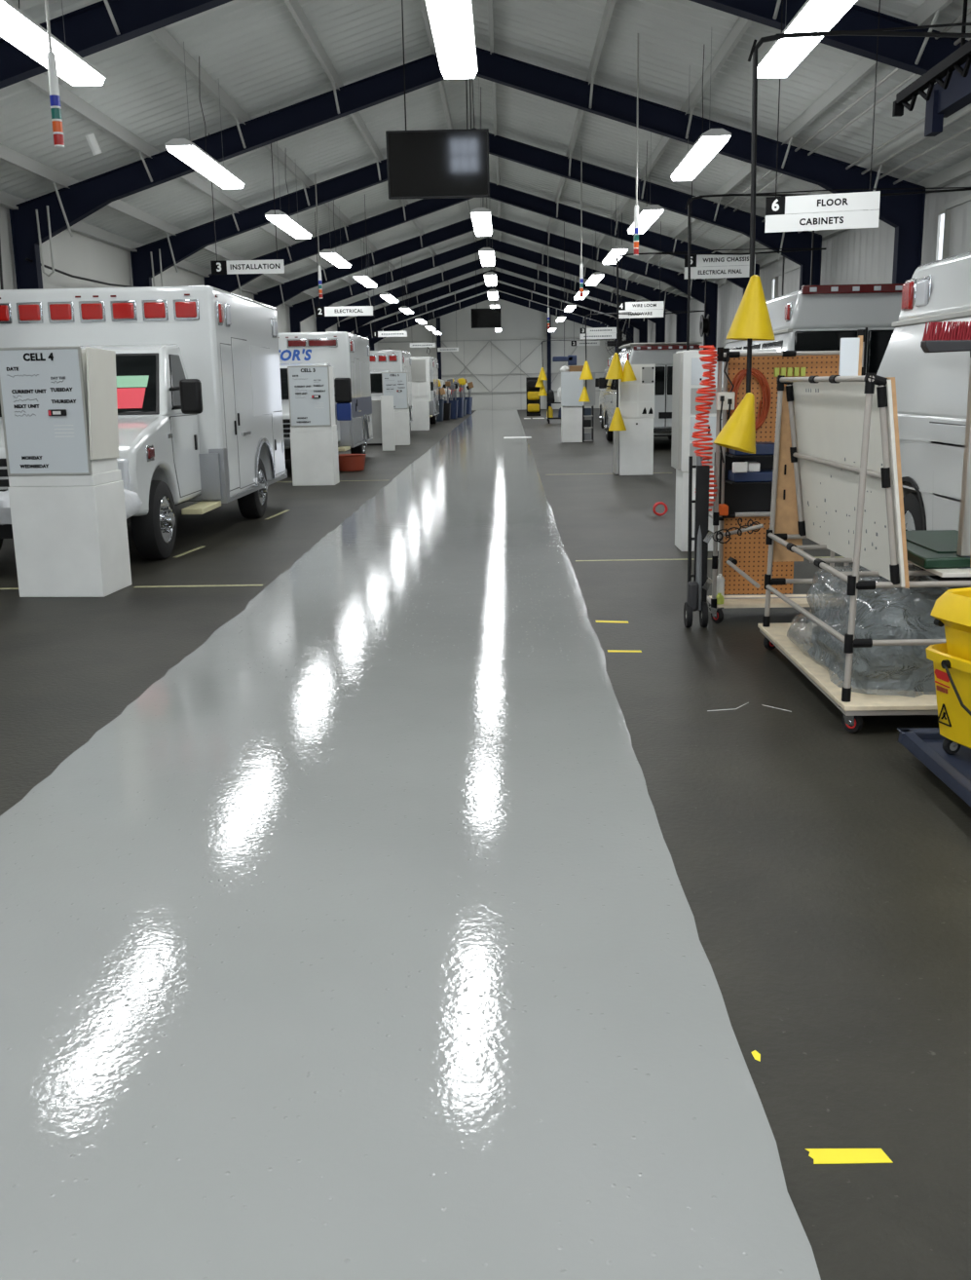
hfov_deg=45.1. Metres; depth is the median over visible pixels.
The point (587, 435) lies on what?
storage box
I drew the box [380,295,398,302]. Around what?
diffuser
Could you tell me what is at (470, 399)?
barrel
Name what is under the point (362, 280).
diffuser
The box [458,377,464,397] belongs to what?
tool
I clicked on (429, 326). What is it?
strip light
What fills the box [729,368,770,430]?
cord hank
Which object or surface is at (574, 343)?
sign
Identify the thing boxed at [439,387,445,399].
tool
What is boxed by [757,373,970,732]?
cart
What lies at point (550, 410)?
case
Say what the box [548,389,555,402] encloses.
bag
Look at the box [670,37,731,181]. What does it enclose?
strip light
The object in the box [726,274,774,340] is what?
cone
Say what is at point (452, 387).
tool
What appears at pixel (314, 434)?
kiosk
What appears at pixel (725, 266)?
hanging sign
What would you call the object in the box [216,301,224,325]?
warning light
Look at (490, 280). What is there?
diffuser
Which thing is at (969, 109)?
conduit pipe
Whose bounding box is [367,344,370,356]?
warning light
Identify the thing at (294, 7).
roof purlin
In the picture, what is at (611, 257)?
diffuser
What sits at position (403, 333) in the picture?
sign
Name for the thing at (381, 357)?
warning light
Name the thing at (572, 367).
cardboard box
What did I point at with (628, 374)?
cone
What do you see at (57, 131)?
tower
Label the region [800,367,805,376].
label tag
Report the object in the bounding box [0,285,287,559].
ambulance
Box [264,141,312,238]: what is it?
strip light
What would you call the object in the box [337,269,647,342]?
roof frame
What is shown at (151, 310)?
warning light
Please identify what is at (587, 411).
storage box
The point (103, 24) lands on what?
roof frame
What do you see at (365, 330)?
roof frame
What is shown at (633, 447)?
kiosk
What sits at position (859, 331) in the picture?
pipe
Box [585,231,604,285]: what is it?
strip light
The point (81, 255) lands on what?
wall
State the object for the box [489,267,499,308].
strip light
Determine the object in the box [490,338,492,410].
trim
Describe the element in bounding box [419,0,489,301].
roof purlin
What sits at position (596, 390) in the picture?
trim
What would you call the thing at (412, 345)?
sign
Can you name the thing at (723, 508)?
clamp
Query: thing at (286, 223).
diffuser
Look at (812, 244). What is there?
hose reel
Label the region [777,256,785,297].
hose reel
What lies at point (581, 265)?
tower
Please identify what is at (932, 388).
ambulance
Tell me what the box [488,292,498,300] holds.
diffuser
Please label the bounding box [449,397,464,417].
barrel
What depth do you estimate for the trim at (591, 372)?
72.59 m
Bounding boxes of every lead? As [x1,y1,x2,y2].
[712,517,759,543]
[723,355,734,391]
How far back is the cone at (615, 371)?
20.11 m
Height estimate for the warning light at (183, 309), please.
0.215 m
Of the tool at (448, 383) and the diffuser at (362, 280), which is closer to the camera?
the diffuser at (362, 280)
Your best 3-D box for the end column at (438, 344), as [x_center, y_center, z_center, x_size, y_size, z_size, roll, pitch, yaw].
[-2.868,-17.050,72.435,0.240,5.620,0.170,-1,12,1]
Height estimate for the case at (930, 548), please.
0.061 m
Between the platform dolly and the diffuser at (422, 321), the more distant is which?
the diffuser at (422, 321)
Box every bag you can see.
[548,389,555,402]
[560,365,569,372]
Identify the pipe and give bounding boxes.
[586,7,970,318]
[590,29,970,319]
[601,116,925,323]
[604,108,970,325]
[619,125,970,320]
[674,142,970,297]
[857,329,865,376]
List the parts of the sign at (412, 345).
panel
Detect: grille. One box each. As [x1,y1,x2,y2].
[0,458,9,491]
[282,418,290,436]
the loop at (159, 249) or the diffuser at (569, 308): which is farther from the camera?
the diffuser at (569, 308)
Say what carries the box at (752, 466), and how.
on the bin at (764, 475)
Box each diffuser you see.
[166,145,244,188]
[265,215,311,238]
[320,253,351,267]
[353,276,376,287]
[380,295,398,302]
[400,307,413,314]
[415,319,426,324]
[470,212,491,236]
[479,251,494,266]
[484,274,496,286]
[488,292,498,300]
[489,304,499,308]
[556,317,565,322]
[564,305,575,311]
[585,274,603,285]
[602,249,627,264]
[627,209,663,233]
[671,135,730,181]
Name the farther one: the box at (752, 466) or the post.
the box at (752, 466)
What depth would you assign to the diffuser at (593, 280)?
33.73 m
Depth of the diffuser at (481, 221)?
21.43 m
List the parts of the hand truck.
rail, rail, folding panel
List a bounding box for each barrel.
[436,399,444,421]
[443,403,451,420]
[444,400,458,418]
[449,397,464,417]
[462,399,467,415]
[464,396,472,414]
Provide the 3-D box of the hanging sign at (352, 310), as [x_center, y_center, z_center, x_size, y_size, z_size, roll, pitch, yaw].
[-3.456,-9.240,28.135,1.400,2.792,0.018,-1,12,1]
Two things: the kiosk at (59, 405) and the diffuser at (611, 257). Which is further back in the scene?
the diffuser at (611, 257)
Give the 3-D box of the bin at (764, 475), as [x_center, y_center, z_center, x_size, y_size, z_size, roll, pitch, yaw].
[1.858,-1.133,8.053,0.330,0.067,0.240,-1,12,1]
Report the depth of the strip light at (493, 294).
39.01 m
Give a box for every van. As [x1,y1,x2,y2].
[595,355,613,428]
[599,341,702,440]
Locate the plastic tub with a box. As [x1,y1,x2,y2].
[338,453,366,471]
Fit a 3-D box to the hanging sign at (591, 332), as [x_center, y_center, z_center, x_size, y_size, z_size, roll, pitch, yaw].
[3.613,-11.178,37.413,1.170,2.992,0.019,1,13,9]
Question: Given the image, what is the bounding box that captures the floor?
[0,408,970,1279]
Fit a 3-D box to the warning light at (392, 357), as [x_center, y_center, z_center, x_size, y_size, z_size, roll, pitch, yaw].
[-2.936,-8.925,37.036,0.275,0.215,0.042,-1,12,1]
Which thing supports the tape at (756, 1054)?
on the floor
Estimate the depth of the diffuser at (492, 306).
44.83 m
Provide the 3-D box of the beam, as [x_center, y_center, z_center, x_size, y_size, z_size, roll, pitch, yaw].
[4.496,-4.417,7.560,0.210,0.470,8.820,-1,12,1]
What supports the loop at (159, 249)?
attached to the roof frame at (174, 249)
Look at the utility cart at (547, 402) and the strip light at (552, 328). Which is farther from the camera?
the strip light at (552, 328)
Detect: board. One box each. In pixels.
[838,335,863,376]
[907,560,970,577]
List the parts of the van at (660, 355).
door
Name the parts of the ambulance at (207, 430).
cab door, door handle, diamond plate, compartment door, door handle, entry door, skirt rail, window panel, fender trim, compartment door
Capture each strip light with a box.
[0,0,106,85]
[164,41,245,188]
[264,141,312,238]
[319,199,351,267]
[353,238,377,287]
[379,261,398,302]
[399,278,414,314]
[414,292,427,324]
[425,0,478,78]
[425,312,435,330]
[432,317,441,335]
[469,78,474,128]
[470,77,492,236]
[478,197,495,266]
[484,235,497,286]
[487,234,498,300]
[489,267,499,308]
[494,327,501,332]
[548,326,556,332]
[556,287,565,322]
[564,274,576,311]
[573,289,589,300]
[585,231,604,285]
[602,203,628,264]
[627,132,664,233]
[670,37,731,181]
[757,0,857,77]
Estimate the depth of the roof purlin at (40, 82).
17.42 m
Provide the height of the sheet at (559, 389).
0.616 m
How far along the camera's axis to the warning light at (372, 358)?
37.03 m
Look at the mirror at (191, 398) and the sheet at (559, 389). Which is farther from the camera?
the sheet at (559, 389)
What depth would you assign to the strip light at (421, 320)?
54.28 m
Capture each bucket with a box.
[926,587,970,753]
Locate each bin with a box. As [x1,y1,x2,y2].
[727,469,773,482]
[728,441,774,455]
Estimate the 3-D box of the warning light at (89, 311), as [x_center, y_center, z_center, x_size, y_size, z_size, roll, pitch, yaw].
[-4.206,-3.511,12.494,0.275,0.215,0.042,-1,12,1]
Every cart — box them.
[546,393,561,423]
[707,347,849,622]
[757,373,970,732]
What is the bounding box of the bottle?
[716,573,724,598]
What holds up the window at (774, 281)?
in the wall at (861, 255)
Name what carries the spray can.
on the cart at (743, 559)
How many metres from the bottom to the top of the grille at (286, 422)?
0.340 m
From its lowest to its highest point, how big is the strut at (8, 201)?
0.190 m
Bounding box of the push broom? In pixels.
[920,321,970,357]
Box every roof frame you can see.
[0,0,968,88]
[8,46,925,289]
[130,128,822,290]
[203,182,759,295]
[253,215,717,349]
[289,237,687,341]
[315,257,665,342]
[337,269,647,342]
[353,282,634,342]
[367,291,617,352]
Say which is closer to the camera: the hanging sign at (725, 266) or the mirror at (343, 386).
the hanging sign at (725, 266)
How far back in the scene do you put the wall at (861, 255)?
22.67 m
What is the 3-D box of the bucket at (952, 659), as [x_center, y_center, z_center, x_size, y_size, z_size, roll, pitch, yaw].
[2.134,0.154,4.721,0.656,0.689,0.500,-5,13,-16]
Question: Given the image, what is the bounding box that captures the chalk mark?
[707,702,791,712]
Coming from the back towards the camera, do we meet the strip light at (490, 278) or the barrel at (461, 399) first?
the barrel at (461, 399)
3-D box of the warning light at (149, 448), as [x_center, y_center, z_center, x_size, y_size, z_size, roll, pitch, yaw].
[-3.151,-1.759,11.006,0.032,0.150,0.220,-1,12,1]
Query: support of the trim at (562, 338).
attached to the wall at (518, 321)
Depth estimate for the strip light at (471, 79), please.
15.47 m
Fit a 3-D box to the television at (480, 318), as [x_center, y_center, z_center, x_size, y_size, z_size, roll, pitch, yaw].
[0.002,-13.409,44.078,1.140,3.176,0.150,-1,12,1]
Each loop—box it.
[35,205,54,276]
[150,249,163,286]
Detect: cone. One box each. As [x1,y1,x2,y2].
[535,379,544,387]
[537,367,547,380]
[537,387,546,395]
[578,386,589,401]
[579,361,593,379]
[605,352,623,378]
[608,407,626,430]
[620,359,637,381]
[713,392,755,453]
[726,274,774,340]
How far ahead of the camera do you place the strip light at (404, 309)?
46.51 m
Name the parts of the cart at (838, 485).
panel, brace leg, shelf rail, rail, rail, rail, cross rail, rail, cross rail, panel rail, display panel, deck frame, cross rail, brace leg, rail, shelf rail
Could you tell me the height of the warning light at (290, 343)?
0.170 m
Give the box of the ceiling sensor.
[85,133,102,155]
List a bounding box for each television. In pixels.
[385,0,489,199]
[470,258,501,328]
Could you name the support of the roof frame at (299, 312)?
on the floor
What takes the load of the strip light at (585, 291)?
hanging from the ceiling
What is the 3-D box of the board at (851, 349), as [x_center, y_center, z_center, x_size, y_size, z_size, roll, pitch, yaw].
[1.799,-1.392,5.765,0.107,0.210,0.040,-1,12,1]
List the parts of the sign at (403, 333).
number panel, panel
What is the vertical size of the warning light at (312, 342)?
0.170 m
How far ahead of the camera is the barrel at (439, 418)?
52.34 m
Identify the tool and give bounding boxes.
[438,378,444,399]
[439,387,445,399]
[445,380,451,403]
[447,378,453,400]
[450,383,454,400]
[453,383,457,400]
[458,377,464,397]
[467,381,473,397]
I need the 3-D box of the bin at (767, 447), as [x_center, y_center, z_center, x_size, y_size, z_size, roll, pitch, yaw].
[1.840,-1.313,8.014,0.300,0.077,0.240,-1,12,1]
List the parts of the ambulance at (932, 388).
molding, molding, drip rail, door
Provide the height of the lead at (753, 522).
0.175 m
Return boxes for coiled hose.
[691,345,717,511]
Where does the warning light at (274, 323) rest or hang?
attached to the ambulance at (207, 430)
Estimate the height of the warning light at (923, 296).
0.250 m
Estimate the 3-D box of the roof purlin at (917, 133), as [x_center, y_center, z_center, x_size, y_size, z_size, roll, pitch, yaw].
[6.226,-10.369,31.709,0.060,0.190,82.600,-1,12,1]
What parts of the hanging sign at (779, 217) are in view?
number panel, hanger rod, panel, panel, hanger rod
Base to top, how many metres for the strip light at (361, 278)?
1.387 m
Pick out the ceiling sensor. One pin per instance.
(92, 140)
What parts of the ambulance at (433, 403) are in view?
diamond plate, compartment door, entry door, window panel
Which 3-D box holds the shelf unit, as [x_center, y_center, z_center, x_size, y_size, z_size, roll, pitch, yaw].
[2.861,-6.062,32.717,0.284,1.005,0.500,-1,12,1]
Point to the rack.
(533, 399)
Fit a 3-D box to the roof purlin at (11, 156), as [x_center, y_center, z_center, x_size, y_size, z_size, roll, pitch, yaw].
[-6.370,-10.207,31.970,0.060,0.190,82.600,-1,12,1]
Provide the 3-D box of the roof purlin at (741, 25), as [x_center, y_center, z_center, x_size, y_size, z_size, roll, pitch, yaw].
[3.362,-11.195,31.578,0.060,0.190,82.600,-1,12,1]
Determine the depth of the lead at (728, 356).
7.71 m
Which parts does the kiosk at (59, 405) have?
board frame, panel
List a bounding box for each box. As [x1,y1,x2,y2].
[568,365,583,372]
[584,408,591,415]
[584,419,591,427]
[584,432,591,440]
[732,461,748,472]
[747,461,760,471]
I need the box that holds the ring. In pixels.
[652,501,668,516]
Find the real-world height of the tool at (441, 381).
1.824 m
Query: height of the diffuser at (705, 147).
0.062 m
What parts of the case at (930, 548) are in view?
lid panel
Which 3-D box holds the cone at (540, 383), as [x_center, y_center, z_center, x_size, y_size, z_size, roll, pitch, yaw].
[2.257,-10.779,48.689,0.385,0.517,0.386,1,12,7]
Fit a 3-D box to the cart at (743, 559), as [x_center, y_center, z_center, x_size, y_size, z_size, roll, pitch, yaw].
[2.010,-0.996,7.740,0.958,1.854,1.117,-1,12,1]
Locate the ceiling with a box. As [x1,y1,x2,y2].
[0,0,970,326]
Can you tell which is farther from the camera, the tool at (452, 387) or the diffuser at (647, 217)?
the tool at (452, 387)
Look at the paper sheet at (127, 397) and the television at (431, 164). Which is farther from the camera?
the television at (431, 164)
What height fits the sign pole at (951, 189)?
1.967 m
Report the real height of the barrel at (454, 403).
0.870 m
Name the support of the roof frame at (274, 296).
on the floor
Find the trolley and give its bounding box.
[892,0,970,116]
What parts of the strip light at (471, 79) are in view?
power cord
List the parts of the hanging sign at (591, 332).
panel, panel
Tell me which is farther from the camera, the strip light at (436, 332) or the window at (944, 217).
the strip light at (436, 332)
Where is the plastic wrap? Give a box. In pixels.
[787,564,953,697]
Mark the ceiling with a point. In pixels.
(256, 51)
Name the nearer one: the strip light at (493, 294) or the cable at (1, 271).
the cable at (1, 271)
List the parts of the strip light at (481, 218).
power cord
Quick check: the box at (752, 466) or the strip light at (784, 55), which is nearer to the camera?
the box at (752, 466)
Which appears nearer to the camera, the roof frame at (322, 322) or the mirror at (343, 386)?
the mirror at (343, 386)
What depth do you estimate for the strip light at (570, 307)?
46.41 m
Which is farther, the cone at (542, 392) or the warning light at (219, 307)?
the cone at (542, 392)
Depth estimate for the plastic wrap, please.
5.67 m
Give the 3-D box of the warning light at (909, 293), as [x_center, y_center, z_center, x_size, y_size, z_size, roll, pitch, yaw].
[3.485,-2.831,9.627,0.052,0.270,0.250,-1,12,1]
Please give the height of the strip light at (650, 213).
1.438 m
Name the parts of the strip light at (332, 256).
power cord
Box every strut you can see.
[0,189,342,323]
[665,156,970,310]
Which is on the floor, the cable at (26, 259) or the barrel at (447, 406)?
the barrel at (447, 406)
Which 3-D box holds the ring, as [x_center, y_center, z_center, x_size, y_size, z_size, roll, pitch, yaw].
[2.160,-1.621,14.454,0.184,0.175,0.065,-1,12,1]
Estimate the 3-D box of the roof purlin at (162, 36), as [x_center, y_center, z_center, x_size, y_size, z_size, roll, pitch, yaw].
[-3.536,-11.106,31.722,0.060,0.190,82.600,-1,12,1]
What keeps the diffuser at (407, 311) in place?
attached to the strip light at (404, 309)
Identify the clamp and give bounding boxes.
[718,503,728,515]
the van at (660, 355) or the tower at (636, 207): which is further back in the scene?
the van at (660, 355)
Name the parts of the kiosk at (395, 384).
board frame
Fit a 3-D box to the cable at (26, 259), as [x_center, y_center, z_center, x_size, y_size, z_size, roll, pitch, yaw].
[-7.191,-6.657,21.552,0.140,0.175,6.103,-1,12,1]
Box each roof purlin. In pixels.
[0,143,387,328]
[24,73,410,320]
[148,27,440,317]
[283,0,464,308]
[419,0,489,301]
[488,0,503,301]
[527,0,616,300]
[551,16,752,315]
[580,0,954,316]
[612,103,970,317]
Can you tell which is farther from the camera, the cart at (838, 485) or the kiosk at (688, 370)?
the kiosk at (688, 370)
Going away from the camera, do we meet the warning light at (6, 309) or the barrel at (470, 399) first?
the warning light at (6, 309)
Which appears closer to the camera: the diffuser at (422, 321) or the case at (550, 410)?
the case at (550, 410)
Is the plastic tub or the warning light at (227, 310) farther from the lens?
the plastic tub
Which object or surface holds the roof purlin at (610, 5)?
attached to the roof frame
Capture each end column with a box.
[436,317,441,399]
[546,314,551,406]
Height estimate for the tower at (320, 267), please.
2.466 m
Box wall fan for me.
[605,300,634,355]
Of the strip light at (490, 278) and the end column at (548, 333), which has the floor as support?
the end column at (548, 333)
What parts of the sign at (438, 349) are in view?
panel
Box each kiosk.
[0,345,131,597]
[287,365,339,486]
[381,372,410,445]
[410,346,430,430]
[561,371,583,442]
[612,364,655,475]
[671,348,777,551]
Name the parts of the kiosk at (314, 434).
board frame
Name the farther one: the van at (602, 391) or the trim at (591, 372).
the trim at (591, 372)
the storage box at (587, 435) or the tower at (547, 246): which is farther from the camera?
the tower at (547, 246)
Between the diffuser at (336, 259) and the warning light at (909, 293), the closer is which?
the warning light at (909, 293)
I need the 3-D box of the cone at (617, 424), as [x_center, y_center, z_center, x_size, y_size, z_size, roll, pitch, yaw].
[2.304,-3.859,20.410,0.308,0.399,0.308,-1,12,1]
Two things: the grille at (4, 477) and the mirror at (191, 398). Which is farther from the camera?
the mirror at (191, 398)
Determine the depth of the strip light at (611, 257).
27.25 m
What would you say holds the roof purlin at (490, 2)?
attached to the roof frame
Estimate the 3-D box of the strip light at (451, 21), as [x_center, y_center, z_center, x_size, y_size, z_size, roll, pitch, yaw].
[-0.297,-6.229,9.547,0.356,2.377,2.889,-1,12,1]
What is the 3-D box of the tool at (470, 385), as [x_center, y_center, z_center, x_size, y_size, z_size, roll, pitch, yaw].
[-0.797,-13.182,63.599,0.327,1.688,0.120,-1,12,1]
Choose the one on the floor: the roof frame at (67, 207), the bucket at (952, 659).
the roof frame at (67, 207)
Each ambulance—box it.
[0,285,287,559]
[278,331,373,459]
[369,349,413,421]
[417,356,439,423]
[724,283,903,376]
[876,251,970,579]
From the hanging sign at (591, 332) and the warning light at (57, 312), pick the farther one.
the hanging sign at (591, 332)
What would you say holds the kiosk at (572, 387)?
on the floor
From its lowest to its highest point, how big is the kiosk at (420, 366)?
2.956 m
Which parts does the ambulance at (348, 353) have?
cab door, diamond plate, compartment door, kick plate, entry door, skirt rail, window panel, fender trim, compartment door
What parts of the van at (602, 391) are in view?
door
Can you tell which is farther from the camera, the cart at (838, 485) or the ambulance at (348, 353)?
the ambulance at (348, 353)
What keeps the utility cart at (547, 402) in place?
on the floor
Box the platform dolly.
[897,727,970,807]
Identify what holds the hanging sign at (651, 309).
hanging from the ceiling
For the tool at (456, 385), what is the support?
in the barrel at (454, 403)
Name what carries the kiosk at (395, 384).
on the floor
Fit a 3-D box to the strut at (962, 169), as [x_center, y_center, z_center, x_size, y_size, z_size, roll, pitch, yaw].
[7.161,-10.075,31.757,0.120,0.190,82.600,-1,12,1]
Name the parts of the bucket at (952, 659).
bail handle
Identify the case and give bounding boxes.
[546,406,553,417]
[905,529,970,568]
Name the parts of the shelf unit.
panel, panel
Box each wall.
[0,205,378,350]
[378,298,614,410]
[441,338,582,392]
[614,174,970,353]
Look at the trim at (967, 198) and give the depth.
17.27 m
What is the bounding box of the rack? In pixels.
[526,376,540,415]
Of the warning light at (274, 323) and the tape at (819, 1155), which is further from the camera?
the warning light at (274, 323)
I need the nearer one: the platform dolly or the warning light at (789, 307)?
the platform dolly
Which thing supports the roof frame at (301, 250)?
on the floor
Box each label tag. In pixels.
[774,367,779,376]
[780,367,786,376]
[787,367,792,376]
[793,367,799,376]
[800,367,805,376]
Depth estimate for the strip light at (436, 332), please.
66.64 m
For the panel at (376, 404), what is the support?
on the floor
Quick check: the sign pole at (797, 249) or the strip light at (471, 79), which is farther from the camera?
the sign pole at (797, 249)
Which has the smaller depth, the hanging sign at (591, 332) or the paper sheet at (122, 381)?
the paper sheet at (122, 381)
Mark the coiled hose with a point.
(712, 358)
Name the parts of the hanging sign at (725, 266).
number panel, hanger rod, panel, panel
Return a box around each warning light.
[0,302,12,323]
[16,301,43,323]
[47,301,75,322]
[78,301,106,322]
[110,300,137,321]
[141,300,168,321]
[145,444,154,461]
[173,299,199,320]
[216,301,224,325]
[224,303,231,327]
[270,318,277,338]
[286,338,307,347]
[307,338,338,347]
[349,339,352,352]
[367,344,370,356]
[369,355,376,362]
[377,354,386,362]
[388,354,397,361]
[785,301,792,321]
[902,277,917,310]
[915,275,932,306]
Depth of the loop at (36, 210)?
18.54 m
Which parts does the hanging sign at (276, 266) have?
hanger rod, number panel, panel, hanger rod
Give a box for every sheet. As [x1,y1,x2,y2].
[116,375,149,387]
[116,387,145,409]
[556,386,561,402]
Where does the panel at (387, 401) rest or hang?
on the floor
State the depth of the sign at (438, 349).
60.23 m
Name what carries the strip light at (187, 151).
hanging from the ceiling
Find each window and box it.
[771,276,778,299]
[935,209,951,261]
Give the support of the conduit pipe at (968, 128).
attached to the ceiling
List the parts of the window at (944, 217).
pane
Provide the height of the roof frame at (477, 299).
6.733 m
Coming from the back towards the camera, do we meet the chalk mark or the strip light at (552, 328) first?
the strip light at (552, 328)
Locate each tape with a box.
[595,620,628,623]
[607,649,641,652]
[751,1050,760,1061]
[805,1148,893,1164]
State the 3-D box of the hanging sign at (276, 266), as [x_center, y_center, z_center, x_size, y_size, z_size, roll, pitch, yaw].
[-3.931,-7.237,18.958,1.200,2.495,0.018,-1,12,1]
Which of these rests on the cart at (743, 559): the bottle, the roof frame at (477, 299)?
the bottle
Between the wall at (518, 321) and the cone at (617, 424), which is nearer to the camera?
the cone at (617, 424)
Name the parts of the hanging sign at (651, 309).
number panel, hanger rod, panel, panel, hanger rod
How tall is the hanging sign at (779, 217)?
2.698 m
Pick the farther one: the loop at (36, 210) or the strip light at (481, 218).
the strip light at (481, 218)
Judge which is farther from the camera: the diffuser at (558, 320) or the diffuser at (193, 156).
the diffuser at (558, 320)
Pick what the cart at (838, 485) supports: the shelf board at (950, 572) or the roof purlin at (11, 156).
the shelf board at (950, 572)
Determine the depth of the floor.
3.72 m
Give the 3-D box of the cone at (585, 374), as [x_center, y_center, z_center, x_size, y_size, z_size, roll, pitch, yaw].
[2.596,-6.948,30.120,0.356,0.462,0.356,-1,12,1]
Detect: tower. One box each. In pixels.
[44,0,64,148]
[314,173,322,298]
[547,246,549,329]
[579,146,583,297]
[633,33,639,256]
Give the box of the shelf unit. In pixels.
[582,405,593,442]
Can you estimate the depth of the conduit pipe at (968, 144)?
16.81 m
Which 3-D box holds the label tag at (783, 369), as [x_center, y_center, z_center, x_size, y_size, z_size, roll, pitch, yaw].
[2.049,-1.843,8.042,0.032,0.060,0.024,-1,12,1]
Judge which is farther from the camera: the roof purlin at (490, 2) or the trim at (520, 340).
the trim at (520, 340)
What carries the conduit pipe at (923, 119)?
attached to the roof frame
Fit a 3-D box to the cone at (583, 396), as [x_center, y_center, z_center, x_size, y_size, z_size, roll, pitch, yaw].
[2.553,-6.361,30.250,0.290,0.383,0.290,1,12,7]
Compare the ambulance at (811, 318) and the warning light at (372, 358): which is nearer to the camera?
the ambulance at (811, 318)
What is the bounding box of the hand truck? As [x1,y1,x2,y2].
[683,455,715,627]
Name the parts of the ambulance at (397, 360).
window panel, compartment door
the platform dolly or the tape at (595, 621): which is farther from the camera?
the tape at (595, 621)
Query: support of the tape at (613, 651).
on the floor
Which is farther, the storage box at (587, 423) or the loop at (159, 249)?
the storage box at (587, 423)
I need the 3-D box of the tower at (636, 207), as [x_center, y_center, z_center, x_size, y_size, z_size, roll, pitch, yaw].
[2.064,-6.716,15.895,0.074,2.843,0.072,-1,12,1]
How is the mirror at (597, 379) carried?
attached to the van at (602, 391)
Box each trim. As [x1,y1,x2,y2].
[379,338,580,342]
[441,372,604,376]
[456,389,600,393]
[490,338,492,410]
[520,339,521,375]
[773,263,800,277]
[941,193,970,211]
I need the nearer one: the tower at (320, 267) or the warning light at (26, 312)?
the warning light at (26, 312)
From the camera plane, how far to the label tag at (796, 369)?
8.03 m
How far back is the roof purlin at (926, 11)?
15.80 m
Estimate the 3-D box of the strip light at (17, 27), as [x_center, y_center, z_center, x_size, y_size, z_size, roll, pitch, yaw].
[-3.852,-5.687,9.670,0.356,1.387,2.889,-1,12,1]
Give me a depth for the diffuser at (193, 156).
15.43 m
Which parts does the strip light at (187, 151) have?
power cord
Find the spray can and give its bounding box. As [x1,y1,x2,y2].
[716,593,724,603]
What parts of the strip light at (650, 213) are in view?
power cord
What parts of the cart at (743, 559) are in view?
power cord, power cord, slanted rail, panel, push rail, long rail, long rail, long rail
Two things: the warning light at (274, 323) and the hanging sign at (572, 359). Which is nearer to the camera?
the warning light at (274, 323)
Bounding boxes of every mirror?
[169,378,202,414]
[334,377,351,420]
[595,377,599,386]
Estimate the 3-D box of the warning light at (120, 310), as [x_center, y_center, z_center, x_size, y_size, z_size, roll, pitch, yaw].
[-3.869,-3.515,12.487,0.275,0.215,0.042,-1,12,1]
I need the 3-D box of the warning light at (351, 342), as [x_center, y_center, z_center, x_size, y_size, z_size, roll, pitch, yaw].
[-2.744,-6.011,23.898,0.042,0.250,0.180,-1,12,1]
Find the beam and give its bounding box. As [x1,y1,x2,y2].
[924,62,970,136]
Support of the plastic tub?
on the floor
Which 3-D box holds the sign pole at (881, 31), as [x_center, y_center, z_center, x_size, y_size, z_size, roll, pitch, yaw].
[2.868,-2.489,7.311,2.519,2.527,0.068,-1,12,1]
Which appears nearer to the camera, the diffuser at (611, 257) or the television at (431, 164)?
the television at (431, 164)
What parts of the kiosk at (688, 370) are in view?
frame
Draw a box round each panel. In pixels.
[367,400,382,445]
[380,395,395,451]
[583,373,595,405]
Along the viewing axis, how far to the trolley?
9.24 m
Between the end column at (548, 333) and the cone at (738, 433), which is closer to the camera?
the cone at (738, 433)
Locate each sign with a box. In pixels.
[208,111,284,274]
[314,193,373,316]
[372,260,407,337]
[410,298,435,347]
[437,316,458,351]
[552,222,576,365]
[571,339,600,345]
[580,327,616,338]
[618,213,663,318]
[684,180,755,279]
[764,0,880,232]
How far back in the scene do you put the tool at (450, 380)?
55.74 m
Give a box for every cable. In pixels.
[0,241,3,289]
[25,258,135,287]
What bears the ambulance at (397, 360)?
on the floor
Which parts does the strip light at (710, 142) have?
power cord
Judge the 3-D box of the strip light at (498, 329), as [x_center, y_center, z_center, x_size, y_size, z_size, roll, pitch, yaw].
[0.698,-18.438,65.044,0.356,2.377,2.889,-1,12,1]
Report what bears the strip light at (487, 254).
hanging from the ceiling
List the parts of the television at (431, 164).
power cord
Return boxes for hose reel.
[699,278,710,349]
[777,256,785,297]
[810,230,814,285]
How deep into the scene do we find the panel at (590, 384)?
32.66 m
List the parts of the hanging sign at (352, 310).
hanger rod, number panel, panel, hanger rod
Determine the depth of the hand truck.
7.86 m
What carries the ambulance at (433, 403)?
on the floor
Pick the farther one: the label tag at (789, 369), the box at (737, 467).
the label tag at (789, 369)
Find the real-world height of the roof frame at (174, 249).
6.733 m
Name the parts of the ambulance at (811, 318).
drip rail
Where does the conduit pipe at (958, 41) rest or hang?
attached to the roof frame at (274, 296)
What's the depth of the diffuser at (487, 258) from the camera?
27.40 m
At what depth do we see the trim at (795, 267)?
27.59 m
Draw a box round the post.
[953,358,970,577]
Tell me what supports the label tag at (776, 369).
attached to the cart at (743, 559)

